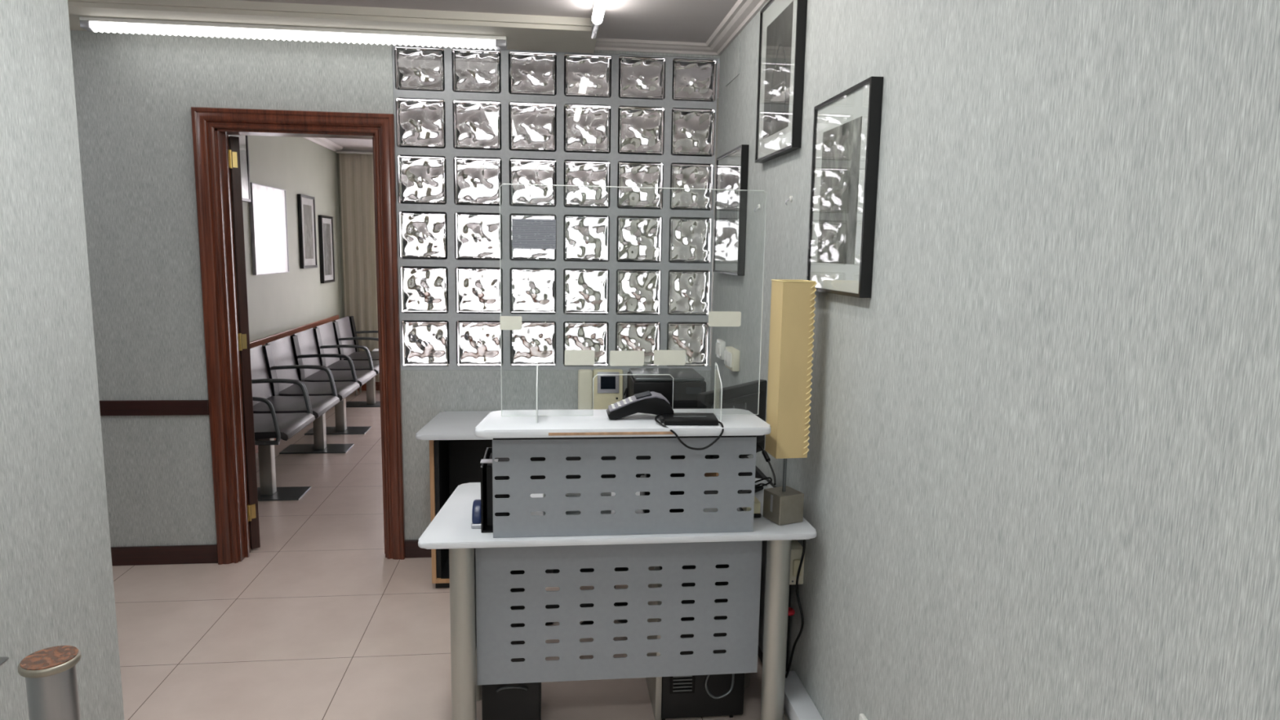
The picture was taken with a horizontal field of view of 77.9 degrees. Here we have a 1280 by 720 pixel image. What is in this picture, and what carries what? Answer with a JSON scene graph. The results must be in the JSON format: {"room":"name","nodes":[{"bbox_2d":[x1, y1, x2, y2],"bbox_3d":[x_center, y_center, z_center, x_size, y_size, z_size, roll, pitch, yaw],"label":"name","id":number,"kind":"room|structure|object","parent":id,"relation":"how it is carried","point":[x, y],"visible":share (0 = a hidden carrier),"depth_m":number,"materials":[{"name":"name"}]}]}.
{"room":"clinic reception area","nodes":[
{"label":"clinic reception area","id":0,"kind":"room"},
{"bbox_2d":[0,0,124,719],"bbox_3d":[-1.248,0.248,-0.209,0.120,2.500,4.685,0,8,-6],"label":"wall","id":1,"kind":"structure","parent":0,"point":[57,588],"depth_m":1.90,"materials":[{"name":"paint"}]},
{"bbox_2d":[0,657,8,666],"bbox_3d":[-1.379,0.648,1.676,0.044,0.003,0.070,0,8,-6],"label":"wall bracket","id":2,"kind":"object","parent":1,"relation":"attached to","point":[2,660],"visible":1,"depth_m":1.70,"materials":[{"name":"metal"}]},
{"bbox_2d":[242,135,342,342],"bbox_3d":[-2.844,-0.652,5.862,0.120,2.560,4.600,0,8,-6],"label":"wall","id":3,"kind":"structure","parent":0,"point":[277,303],"depth_m":6.56,"materials":[{"name":"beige paint"}]},
{"bbox_2d":[228,134,250,201],"bbox_3d":[-2.690,-1.307,5.178,0.029,0.500,0.640,0,8,-6],"label":"framed picture","id":4,"kind":"object","parent":3,"relation":"attached to","point":[243,140],"visible":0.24,"depth_m":5.43,"materials":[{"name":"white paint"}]},
{"bbox_2d":[254,438,275,453],"bbox_3d":[-2.791,0.580,5.980,0.014,0.090,4.480,0,8,-6],"label":"baseboard","id":5,"kind":"structure","parent":3,"relation":"attached to","point":[255,446],"depth_m":5.68,"materials":[{"name":"brown wood"}]},
{"bbox_2d":[248,182,288,275],"bbox_3d":[-2.781,-0.975,5.956,0.024,0.647,0.720,0,8,-6],"label":"window","id":6,"kind":"structure","parent":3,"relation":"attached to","point":[268,204],"depth_m":5.92,"materials":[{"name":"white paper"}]},
{"bbox_2d":[249,315,338,348],"bbox_3d":[-2.784,-0.147,5.960,0.022,0.065,3.880,0,8,-6],"label":"trim","id":7,"kind":"structure","parent":3,"relation":"attached to","point":[262,341],"depth_m":6.40,"materials":[{"name":"brown wood"}]},
{"bbox_2d":[297,194,317,268],"bbox_3d":[-2.883,-1.111,6.870,0.029,0.620,0.400,0,8,-6],"label":"framed picture","id":8,"kind":"object","parent":3,"relation":"attached to","point":[306,204],"visible":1,"depth_m":6.84,"materials":[{"name":"black paint"}]},
{"bbox_2d":[302,204,313,258],"bbox_3d":[-2.876,-1.111,6.871,0.001,0.460,0.240,0,8,-6],"label":"print","id":9,"kind":"object","parent":8,"relation":"attached to","point":[308,221],"depth_m":6.86},
{"bbox_2d":[302,137,343,152],"bbox_3d":[-2.715,-1.770,5.659,0.090,0.045,4.480,0,8,-6],"label":"trim","id":10,"kind":"structure","parent":3,"relation":"attached to","point":[324,142],"depth_m":7.33,"materials":[{"name":"white paint"}]},
{"bbox_2d":[318,215,334,283],"bbox_3d":[-2.950,-1.042,7.462,0.029,0.620,0.380,0,8,-6],"label":"framed picture","id":11,"kind":"object","parent":3,"relation":"attached to","point":[325,223],"visible":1,"depth_m":7.44,"materials":[{"name":"black paint"}]},
{"bbox_2d":[323,222,332,275],"bbox_3d":[-2.943,-1.042,7.463,0.001,0.480,0.240,0,8,-6],"label":"print","id":12,"kind":"object","parent":11,"relation":"attached to","point":[327,247],"depth_m":7.46},
{"bbox_2d":[336,152,344,317],"bbox_3d":[-1.471,-0.961,8.251,3.390,2.560,0.120,0,8,-6],"label":"wall","id":13,"kind":"structure","parent":0,"point":[338,160],"depth_m":7.97,"materials":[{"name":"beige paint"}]},
{"bbox_2d":[339,146,373,152],"bbox_3d":[-1.440,-2.073,7.992,3.150,0.045,0.090,0,8,-6],"label":"trim","id":14,"kind":"structure","parent":13,"relation":"attached to","point":[344,148],"depth_m":7.82,"materials":[{"name":"white paint"}]},
{"bbox_2d":[357,382,379,390],"bbox_3d":[-1.483,0.272,8.355,3.150,0.090,0.014,0,8,-6],"label":"baseboard","id":15,"kind":"structure","parent":13,"relation":"attached to","point":[377,384],"depth_m":8.20,"materials":[{"name":"brown wood"}]},
{"bbox_2d":[70,30,719,546],"bbox_3d":[-1.476,-0.295,3.670,3.704,2.500,0.120,0,8,-6],"label":"wall","id":16,"kind":"structure","parent":0,"point":[135,94],"depth_m":3.51,"materials":[{"name":"paint"}]},
{"bbox_2d":[111,539,431,565],"bbox_3d":[-1.423,0.909,3.777,3.534,0.088,0.014,0,8,-6],"label":"baseboard","id":17,"kind":"structure","parent":16,"relation":"attached to","point":[202,553],"depth_m":3.69,"materials":[{"name":"brown wood"}]},
{"bbox_2d":[79,16,506,50],"bbox_3d":[-1.396,-1.341,3.267,1.670,0.050,0.070,0,8,-6],"label":"fluorescent light","id":18,"kind":"object","parent":16,"relation":"attached to","point":[96,24],"visible":1,"depth_m":3.24,"materials":[{"name":"white plastic"}]},
{"bbox_2d":[191,106,404,564],"bbox_3d":[-1.775,-0.095,3.768,1.331,2.067,0.518,4,8,18],"label":"door frame","id":19,"kind":"structure","parent":16,"relation":"in","point":[216,154],"depth_m":3.61,"materials":[{"name":"brown wood"}]},
{"bbox_2d":[67,0,598,53],"bbox_3d":[-1.654,-1.390,3.239,2.950,0.047,0.385,0,8,-6],"label":"trim","id":20,"kind":"structure","parent":16,"relation":"attached to","point":[522,32],"depth_m":3.15,"materials":[{"name":"beige paint"}]},
{"bbox_2d":[391,44,718,369],"bbox_3d":[-0.385,-0.682,3.739,1.470,1.460,0.096,0,8,-6],"label":"window","id":21,"kind":"structure","parent":16,"relation":"in","point":[628,268],"depth_m":3.69,"materials":[{"name":"clear glass"}]},
{"bbox_2d":[511,218,555,248],"bbox_3d":[-0.492,-0.585,3.679,0.202,0.137,0.005,0,8,-6],"label":"ventilation grille","id":22,"kind":"object","parent":21,"relation":"attached to","point":[526,233],"visible":1,"depth_m":3.68,"materials":[{"name":"grey metal"}]},
{"bbox_2d":[594,37,717,55],"bbox_3d":[0.085,-1.417,3.585,0.584,0.032,0.085,0,8,-6],"label":"trim","id":23,"kind":"structure","parent":16,"relation":"attached to","point":[602,44],"depth_m":3.58,"materials":[{"name":"white paint"}]},
{"bbox_2d":[112,390,762,719],"bbox_3d":[-1.226,1.084,3.221,4.100,0.100,11.200,0,8,-6],"label":"floor","id":24,"kind":"structure","parent":0,"point":[317,623],"depth_m":3.09,"materials":[{"name":"beige tile"}]},
{"bbox_2d":[17,645,80,719],"bbox_3d":[-1.003,0.893,1.391,0.140,0.790,0.140,0,8,-6],"label":"barrier post","id":25,"kind":"object","parent":24,"relation":"on","point":[50,673],"visible":1,"depth_m":1.32,"materials":[{"name":"silver metal"}]},
{"bbox_2d":[249,335,359,501],"bbox_3d":[-2.317,0.329,5.242,0.512,0.805,1.870,0,8,-6],"label":"seating","id":26,"kind":"object","parent":24,"relation":"on","point":[284,405],"visible":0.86,"depth_m":5.25,"materials":[{"name":"grey metal"}]},
{"bbox_2d":[290,315,380,435],"bbox_3d":[-2.516,0.084,6.984,0.512,0.805,1.870,0,8,-6],"label":"seating","id":27,"kind":"object","parent":24,"relation":"on","point":[334,345],"visible":0.69,"depth_m":6.63,"materials":[{"name":"grey metal"}]},
{"bbox_2d":[355,351,372,395],"bbox_3d":[-2.601,0.132,8.007,0.550,0.425,0.210,0,8,-6],"label":"side table","id":28,"kind":"object","parent":24,"relation":"on","point":[360,388],"visible":0.16,"depth_m":8.02,"materials":[{"name":"grey leather"}]},
{"bbox_2d":[481,570,541,719],"bbox_3d":[-0.401,0.867,2.483,0.179,0.560,0.218,0,8,-6],"label":"drawer pedestal","id":29,"kind":"object","parent":24,"relation":"on","point":[513,701],"visible":0.38,"depth_m":2.42,"materials":[{"name":"grey metal"}]},
{"bbox_2d":[415,410,718,588],"bbox_3d":[-0.300,0.632,3.610,1.322,0.720,0.482,0,8,-6],"label":"desk","id":30,"kind":"object","parent":24,"relation":"on","point":[456,454],"visible":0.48,"depth_m":3.54,"materials":[{"name":"white laminate"}]},
{"bbox_2d":[577,368,622,409],"bbox_3d":[-0.187,0.147,3.743,0.212,0.207,0.075,0,8,-6],"label":"phone","id":31,"kind":"object","parent":30,"relation":"on","point":[607,389],"visible":0.68,"depth_m":3.72,"materials":[{"name":"beige plastic"}]},
{"bbox_2d":[623,387,626,398],"bbox_3d":[-0.068,0.185,3.729,0.018,0.106,0.114,0,8,-10],"label":"phone cord","id":32,"kind":"object","parent":31,"relation":"attached to","point":[625,391],"visible":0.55,"depth_m":3.70,"materials":[{"name":"black plastic"}]},
{"bbox_2d":[626,368,706,408],"bbox_3d":[0.115,0.164,3.640,0.324,0.212,0.311,0,8,-6],"label":"printer","id":33,"kind":"object","parent":30,"relation":"on","point":[688,383],"visible":0.62,"depth_m":3.50,"materials":[{"name":"black plastic"}]},
{"bbox_2d":[545,455,650,624],"bbox_3d":[-0.124,0.716,3.095,0.516,0.700,0.513,0,8,-6],"label":"office chair","id":34,"kind":"object","parent":24,"relation":"on","point":[638,457],"visible":0.02,"depth_m":3.22,"materials":[{"name":"black plastic"}]},
{"bbox_2d":[417,408,816,719],"bbox_3d":[-0.099,0.606,2.729,1.119,1.020,1.169,0,8,-6],"label":"reception desk","id":35,"kind":"object","parent":24,"relation":"on","point":[712,530],"visible":0.99,"depth_m":2.24,"materials":[{"name":"grey metal"}]},
{"bbox_2d":[471,499,480,528],"bbox_3d":[-0.459,0.429,2.246,0.030,0.065,0.102,0,8,-6],"label":"tape dispenser","id":36,"kind":"object","parent":35,"relation":"on","point":[476,512],"visible":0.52,"depth_m":2.20,"materials":[{"name":"blue plastic"}]},
{"bbox_2d":[480,447,510,533],"bbox_3d":[-0.406,0.365,2.268,0.087,0.187,0.220,0,8,-6],"label":"magazine file","id":37,"kind":"object","parent":35,"relation":"on","point":[486,492],"visible":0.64,"depth_m":2.20,"materials":[{"name":"black plastic"}]},
{"bbox_2d":[542,492,611,515],"bbox_3d":[-0.179,0.419,2.248,0.190,0.093,0.065,0,8,-6],"label":"paper stack","id":38,"kind":"object","parent":35,"relation":"on","point":[602,494],"visible":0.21,"depth_m":2.22,"materials":[{"name":"white paper"}]},
{"bbox_2d":[475,408,770,438],"bbox_3d":[-0.049,0.174,2.212,0.791,0.022,0.258,0,8,-6],"label":"countertop","id":39,"kind":"structure","parent":35,"relation":"on","point":[494,425],"depth_m":2.13,"materials":[{"name":"white laminate"}]},
{"bbox_2d":[499,183,766,422],"bbox_3d":[-0.012,-0.151,2.167,0.735,0.638,0.094,0,8,-6],"label":"screen","id":40,"kind":"object","parent":35,"relation":"on","point":[536,415],"visible":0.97,"depth_m":2.21,"materials":[{"name":"clear glass"}]},
{"bbox_2d":[499,315,521,329],"bbox_3d":[-0.354,-0.102,2.175,0.060,0.038,0.001,0,8,-6],"label":"paper label","id":41,"kind":"object","parent":40,"relation":"attached to","point":[507,322],"visible":1,"depth_m":2.17,"materials":[{"name":"white paper"}]},
{"bbox_2d":[564,350,595,365],"bbox_3d":[-0.168,-0.006,2.210,0.084,0.043,0.001,0,8,-6],"label":"paper label","id":42,"kind":"object","parent":40,"relation":"attached to","point":[572,357],"visible":1,"depth_m":2.21,"materials":[{"name":"white paper"}]},
{"bbox_2d":[609,351,644,365],"bbox_3d":[-0.036,-0.005,2.225,0.097,0.043,0.001,0,8,-6],"label":"paper label","id":43,"kind":"object","parent":40,"relation":"attached to","point":[616,357],"visible":1,"depth_m":2.23,"materials":[{"name":"white paper"}]},
{"bbox_2d":[653,350,685,365],"bbox_3d":[0.084,-0.006,2.239,0.090,0.044,0.001,0,8,-6],"label":"paper label","id":44,"kind":"object","parent":40,"relation":"attached to","point":[661,357],"visible":1,"depth_m":2.24,"materials":[{"name":"white paper"}]},
{"bbox_2d":[708,311,741,326],"bbox_3d":[0.240,-0.116,2.241,0.094,0.043,0.001,0,8,-6],"label":"paper label","id":45,"kind":"object","parent":40,"relation":"attached to","point":[716,318],"visible":1,"depth_m":2.24,"materials":[{"name":"white paper"}]},
{"bbox_2d":[606,391,674,419],"bbox_3d":[0.000,0.126,2.224,0.186,0.071,0.077,0,8,-6],"label":"card terminal","id":46,"kind":"object","parent":35,"relation":"on","point":[647,402],"visible":0.98,"depth_m":2.19,"materials":[{"name":"black plastic"}]},
{"bbox_2d":[640,473,684,513],"bbox_3d":[0.086,0.376,2.397,0.160,0.147,0.120,0,8,-6],"label":"desk phone","id":47,"kind":"object","parent":35,"relation":"on","point":[646,475],"visible":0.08,"depth_m":2.34,"materials":[{"name":"black plastic"}]},
{"bbox_2d":[654,413,724,449],"bbox_3d":[0.129,0.193,2.164,0.179,0.077,0.140,0,8,-6],"label":"card reader","id":48,"kind":"object","parent":35,"relation":"on","point":[676,419],"visible":1,"depth_m":2.13,"materials":[{"name":"black plastic"}]},
{"bbox_2d":[697,379,767,493],"bbox_3d":[0.289,0.256,2.554,0.150,0.350,0.371,7,10,39],"label":"computer monitor","id":49,"kind":"object","parent":35,"relation":"on","point":[744,396],"visible":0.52,"depth_m":2.53,"materials":[{"name":"black plastic"}]},
{"bbox_2d":[755,444,776,484],"bbox_3d":[0.388,0.317,2.486,0.017,0.081,0.257,0,8,-8],"label":"power cable","id":50,"kind":"object","parent":49,"relation":"attached to","point":[764,452],"visible":0.86,"depth_m":2.44,"materials":[{"name":"black plastic"}]},
{"bbox_2d":[739,496,761,517],"bbox_3d":[0.329,0.437,2.362,0.048,0.044,0.080,0,8,-6],"label":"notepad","id":51,"kind":"object","parent":35,"relation":"on","point":[757,513],"visible":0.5,"depth_m":2.33,"materials":[{"name":"beige paper"}]},
{"bbox_2d":[739,507,761,517],"bbox_3d":[0.329,0.453,2.364,0.048,0.011,0.080,0,8,-6],"label":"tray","id":52,"kind":"object","parent":51,"relation":"on","point":[757,513],"depth_m":2.33,"materials":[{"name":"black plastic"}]},
{"bbox_2d":[740,476,772,491],"bbox_3d":[0.359,0.375,2.388,0.076,0.060,0.087,8,10,41],"label":"loose cable","id":53,"kind":"object","parent":35,"relation":"on","point":[768,477],"visible":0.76,"depth_m":2.38,"materials":[{"name":"black plastic"}]},
{"bbox_2d":[762,279,816,525],"bbox_3d":[0.424,0.121,2.272,0.102,0.697,0.103,-1,8,-12],"label":"table lamp","id":54,"kind":"object","parent":35,"relation":"on","point":[793,301],"visible":1,"depth_m":2.23,"materials":[{"name":"beige fabric"}]},
{"bbox_2d":[785,539,805,678],"bbox_3d":[0.478,0.745,2.414,0.020,0.522,0.089,-1,8,-15],"label":"hanging cable","id":55,"kind":"object","parent":35,"relation":"hanging from","point":[804,540],"visible":0.89,"depth_m":2.40,"materials":[{"name":"black plastic"}]},
{"bbox_3d":[0.434,0.728,2.501,0.032,0.464,0.097,0,8,-6],"label":"hanging cable","id":56,"kind":"object","parent":35,"relation":"hanging from","visible":0},
{"bbox_2d":[787,607,795,615],"bbox_3d":[0.451,0.779,2.457,0.057,0.024,0.049,0,8,-6],"label":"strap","id":57,"kind":"object","parent":56,"relation":"attached to","point":[791,611],"visible":0.29,"depth_m":2.44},
{"bbox_2d":[645,564,744,719],"bbox_3d":[0.172,0.879,2.682,0.287,0.500,0.398,0,8,-6],"label":"computer tower","id":58,"kind":"object","parent":24,"relation":"on","point":[675,696],"visible":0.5,"depth_m":2.52,"materials":[{"name":"metal"}]},
{"bbox_2d":[704,651,734,698],"bbox_3d":[0.251,0.960,2.485,0.098,0.206,0.033,0,8,-6],"label":"cable","id":59,"kind":"object","parent":58,"relation":"attached to","point":[733,674],"visible":0.6,"depth_m":2.48,"materials":[{"name":"grey rubber"}]},
{"bbox_2d":[235,0,737,43],"bbox_3d":[-1.038,-1.060,0.401,3.834,0.100,6.200,0,8,-6],"label":"ceiling","id":60,"kind":"structure","parent":0,"point":[671,20],"depth_m":3.11,"materials":[{"name":"white paint"}]},
{"bbox_2d":[591,0,607,39],"bbox_3d":[-0.101,-1.253,2.497,0.042,0.064,1.670,0,8,-6],"label":"fluorescent light","id":61,"kind":"object","parent":60,"relation":"attached to","point":[599,6],"visible":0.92,"depth_m":2.98,"materials":[{"name":"white plastic"}]},
{"bbox_2d":[325,63,719,147],"bbox_3d":[-1.200,-1.859,5.879,3.390,0.120,4.600,0,8,-6],"label":"ceiling","id":62,"kind":"structure","parent":0,"point":[352,143],"depth_m":7.36,"materials":[{"name":"white paint"}]},
{"bbox_2d":[336,151,373,154],"bbox_3d":[-1.651,-2.042,7.941,2.680,0.016,0.040,0,8,-6],"label":"rail","id":63,"kind":"object","parent":62,"relation":"attached to","point":[337,152],"visible":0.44,"depth_m":7.79,"materials":[{"name":"white plastic"}]},
{"bbox_2d":[338,153,379,382],"bbox_3d":[-2.768,-0.903,7.974,0.428,2.280,0.022,0,8,-6],"label":"curtain","id":64,"kind":"object","parent":63,"relation":"hanging from","point":[356,171],"visible":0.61,"depth_m":7.93,"materials":[{"name":"beige fabric"}]},
{"bbox_2d":[709,97,718,367],"bbox_3d":[0.405,-0.650,6.232,0.120,2.560,4.600,0,8,-6],"label":"wall","id":65,"kind":"structure","parent":0,"point":[717,118],"depth_m":5.09,"materials":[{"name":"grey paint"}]},
{"bbox_2d":[710,0,1279,719],"bbox_3d":[0.773,0.144,0.776,0.150,2.500,6.200,0,8,-6],"label":"wall","id":66,"kind":"structure","parent":0,"point":[1038,478],"depth_m":1.26,"materials":[{"name":"paint"}]},
{"bbox_2d":[715,338,725,359],"bbox_3d":[0.363,-0.048,3.594,0.026,0.083,0.110,0,8,-6],"label":"light switch","id":67,"kind":"object","parent":66,"relation":"attached to","point":[720,344],"visible":0.96,"depth_m":3.55,"materials":[{"name":"white plastic"}]},
{"bbox_2d":[712,144,748,275],"bbox_3d":[0.384,-0.628,3.395,0.029,0.513,0.485,0,8,-6],"label":"framed picture","id":68,"kind":"object","parent":66,"relation":"attached to","point":[731,167],"visible":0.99,"depth_m":3.33,"materials":[{"name":"glass"}]},
{"bbox_2d":[718,164,738,257],"bbox_3d":[0.377,-0.628,3.394,0.001,0.373,0.345,0,8,-6],"label":"print","id":69,"kind":"object","parent":68,"relation":"attached to","point":[728,211],"depth_m":3.38},
{"bbox_2d":[724,346,739,371],"bbox_3d":[0.386,-0.006,3.343,0.038,0.088,0.150,0,8,-6],"label":"light switch","id":70,"kind":"object","parent":66,"relation":"attached to","point":[731,355],"visible":1,"depth_m":3.28,"materials":[{"name":"beige plastic"}]},
{"bbox_2d":[725,41,740,86],"bbox_3d":[0.398,-1.266,3.396,0.004,0.130,0.250,0,8,-6],"label":"cover plate","id":71,"kind":"object","parent":66,"relation":"attached to","point":[732,68],"visible":1,"depth_m":3.38,"materials":[{"name":"plastic"}]},
{"bbox_2d":[705,0,768,55],"bbox_3d":[0.669,-1.001,0.654,0.085,0.032,6.100,0,8,-6],"label":"trim","id":72,"kind":"structure","parent":66,"relation":"attached to","point":[743,11],"depth_m":3.19,"materials":[{"name":"white paint"}]},
{"bbox_2d":[755,0,807,163],"bbox_3d":[0.468,-0.959,2.662,0.029,0.533,0.455,0,8,-6],"label":"framed picture","id":73,"kind":"object","parent":66,"relation":"attached to","point":[783,23],"visible":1,"depth_m":2.63,"materials":[{"name":"glass"}]},
{"bbox_2d":[763,0,793,138],"bbox_3d":[0.461,-0.959,2.661,0.001,0.383,0.305,0,8,-6],"label":"print","id":74,"kind":"object","parent":73,"relation":"attached to","point":[779,44],"depth_m":2.64},
{"bbox_2d":[785,195,792,204],"bbox_3d":[0.482,-0.518,2.571,0.021,0.030,0.018,0,8,-6],"label":"wall hook","id":75,"kind":"object","parent":66,"relation":"attached to","point":[790,198],"visible":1,"depth_m":2.57,"materials":[{"name":"white plastic"}]},
{"bbox_2d":[789,540,804,584],"bbox_3d":[0.478,0.633,2.472,0.050,0.115,0.092,0,8,-6],"label":"box","id":76,"kind":"object","parent":66,"relation":"attached to","point":[796,548],"visible":0.64,"depth_m":2.44,"materials":[{"name":"beige plastic"}]},
{"bbox_2d":[786,584,791,639],"bbox_3d":[0.446,0.787,2.460,0.039,0.190,0.019,0,8,-6],"label":"cable","id":77,"kind":"object","parent":76,"relation":"hanging from","point":[788,632],"visible":0.16,"depth_m":2.46,"materials":[{"name":"black plastic"}]},
{"bbox_2d":[783,671,822,719],"bbox_3d":[0.520,1.152,1.976,0.078,0.165,1.140,0,8,-6],"label":"cable trunking","id":78,"kind":"object","parent":66,"relation":"attached to","point":[798,704],"visible":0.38,"depth_m":2.36,"materials":[{"name":"white plastic"}]},
{"bbox_2d":[806,75,883,297],"bbox_3d":[0.531,-0.437,2.100,0.029,0.520,0.410,0,8,-6],"label":"framed picture","id":79,"kind":"object","parent":66,"relation":"attached to","point":[846,126],"visible":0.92,"depth_m":2.04,"materials":[{"name":"black paint"}]},
{"bbox_2d":[817,115,862,264],"bbox_3d":[0.524,-0.437,2.099,0.001,0.360,0.280,0,8,-6],"label":"print","id":80,"kind":"object","parent":79,"relation":"attached to","point":[841,146],"depth_m":2.08},
{"bbox_2d":[858,713,867,719],"bbox_3d":[0.552,0.926,1.943,0.022,0.080,0.080,0,8,-6],"label":"wall socket","id":81,"kind":"object","parent":66,"relation":"attached to","point":[862,717],"visible":1,"depth_m":1.96,"materials":[{"name":"white plastic"}]},
{"bbox_3d":[-2.431,-0.172,2.674,1.580,2.500,1.660,0,8,-6],"label":"wall","id":82,"kind":"structure","parent":0,"visible":0},
{"bbox_2d":[99,400,208,415],"bbox_3d":[-2.567,0.217,3.548,1.208,0.069,0.016,0,8,-6],"label":"trim","id":83,"kind":"structure","parent":82,"relation":"attached to","point":[107,407],"depth_m":3.58,"materials":[{"name":"brown wood"}]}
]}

